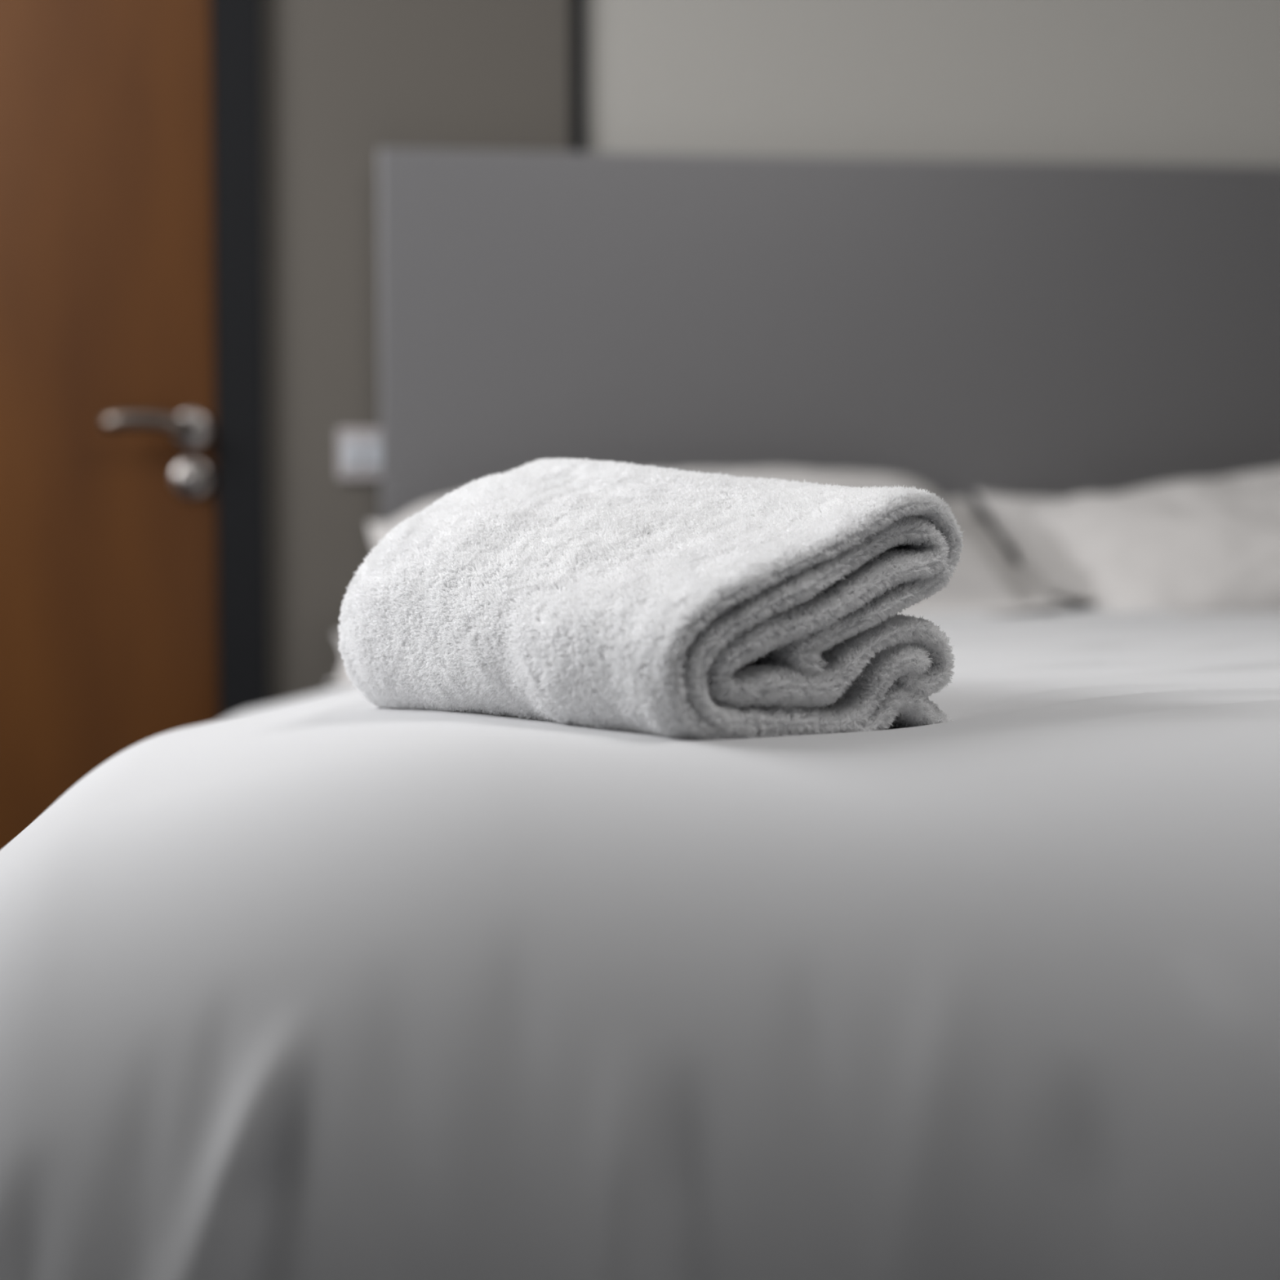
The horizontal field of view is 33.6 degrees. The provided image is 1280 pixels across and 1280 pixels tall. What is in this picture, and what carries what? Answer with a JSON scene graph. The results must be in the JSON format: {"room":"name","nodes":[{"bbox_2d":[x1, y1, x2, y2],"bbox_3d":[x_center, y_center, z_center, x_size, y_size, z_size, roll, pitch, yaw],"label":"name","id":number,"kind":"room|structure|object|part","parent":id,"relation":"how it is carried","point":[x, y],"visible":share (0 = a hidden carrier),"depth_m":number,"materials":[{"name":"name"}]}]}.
{"room":"hotel bedroom","nodes":[
{"label":"hotel bedroom","id":0,"kind":"room"},
{"bbox_2d":[261,0,1279,704],"bbox_3d":[0.526,-0.579,3.147,4.800,2.450,0.120,0,3,-7],"label":"wall","id":1,"kind":"structure","parent":0,"point":[1151,82],"depth_m":3.01,"materials":[{"name":"grey paint"}]},
{"bbox_2d":[0,0,219,849],"bbox_3d":[-0.991,-0.361,2.903,0.804,2.032,0.114,0,3,-7],"label":"door","id":2,"kind":"structure","parent":1,"relation":"in","point":[109,580],"depth_m":2.95,"materials":[{"name":"brown wood"}]},
{"bbox_3d":[-0.675,-0.298,2.919,0.127,0.033,0.062,0,3,-7],"label":"lever","id":3,"kind":"part","parent":2,"relation":"part of","materials":[{"name":"silver metal"}]},
{"bbox_2d":[211,0,268,719],"bbox_3d":[-0.998,-0.396,2.964,0.940,2.106,0.140,0,3,-7],"label":"trim","id":4,"kind":"structure","parent":1,"relation":"attached to","point":[237,47],"depth_m":2.95,"materials":[{"name":"black"}]},
{"bbox_2d":[337,428,380,479],"bbox_3d":[-0.390,-0.262,2.988,0.072,0.072,0.014,0,3,-7],"label":"light switch","id":5,"kind":"object","parent":1,"relation":"attached to","point":[358,449],"visible":0.77,"depth_m":2.98,"materials":[{"name":"grey plastic"}]},
{"bbox_2d":[569,0,585,151],"bbox_3d":[-0.094,-0.574,3.057,0.020,2.450,0.112,0,3,-7],"label":"trim","id":6,"kind":"structure","parent":1,"relation":"attached to","point":[577,57],"depth_m":2.99,"materials":[{"name":"black"}]},
{"bbox_3d":[0.844,0.848,0.569,5.100,0.100,5.530,0,3,-7],"label":"floor","id":7,"kind":"structure","parent":0,"visible":0},
{"bbox_2d":[377,147,1279,610],"bbox_3d":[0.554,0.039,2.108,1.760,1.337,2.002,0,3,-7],"label":"headboard","id":8,"kind":"object","parent":7,"relation":"on","point":[957,328],"visible":0.13,"depth_m":3.00,"materials":[{"name":"grey fabric"}]},
{"bbox_2d":[327,632,352,688],"bbox_3d":[0.022,-0.005,2.761,0.841,0.102,0.439,0,3,-7],"label":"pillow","id":9,"kind":"object","parent":8,"relation":"on","point":[342,679],"visible":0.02,"depth_m":2.52,"materials":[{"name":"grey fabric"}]},
{"bbox_2d":[0,608,1279,1279],"bbox_3d":[0.501,0.362,1.768,2.046,0.711,1.720,0,3,-7],"label":"duvet","id":10,"kind":"object","parent":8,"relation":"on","point":[332,984],"visible":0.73,"depth_m":0.96,"materials":[{"name":"white fabric"}]},
{"bbox_2d":[337,457,964,740],"bbox_3d":[0.000,-0.027,1.317,0.252,0.171,0.318,-3,4,-42],"label":"towel","id":11,"kind":"object","parent":10,"relation":"on","point":[670,602],"visible":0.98,"depth_m":1.24,"materials":[{"name":"white fabric"}]},
{"bbox_2d":[995,467,1279,614],"bbox_3d":[0.924,-0.120,2.793,0.810,0.243,0.439,0,3,-7],"label":"pillow","id":12,"kind":"object","parent":10,"relation":"on","point":[1197,546],"visible":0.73,"depth_m":2.67,"materials":[{"name":"grey fabric"}]},
{"bbox_2d":[368,467,1070,614],"bbox_3d":[0.073,-0.111,2.700,0.835,0.221,0.442,0,3,-7],"label":"pillow","id":13,"kind":"object","parent":8,"relation":"on","point":[986,580],"visible":0.21,"depth_m":2.60,"materials":[{"name":"grey fabric"}]},
{"bbox_2d":[974,490,1097,603],"bbox_3d":[0.866,-0.079,2.858,0.791,0.249,0.423,0,3,-3],"label":"pillow","id":14,"kind":"object","parent":8,"relation":"on","point":[1038,549],"visible":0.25,"depth_m":2.78,"materials":[{"name":"grey fabric"}]}
]}

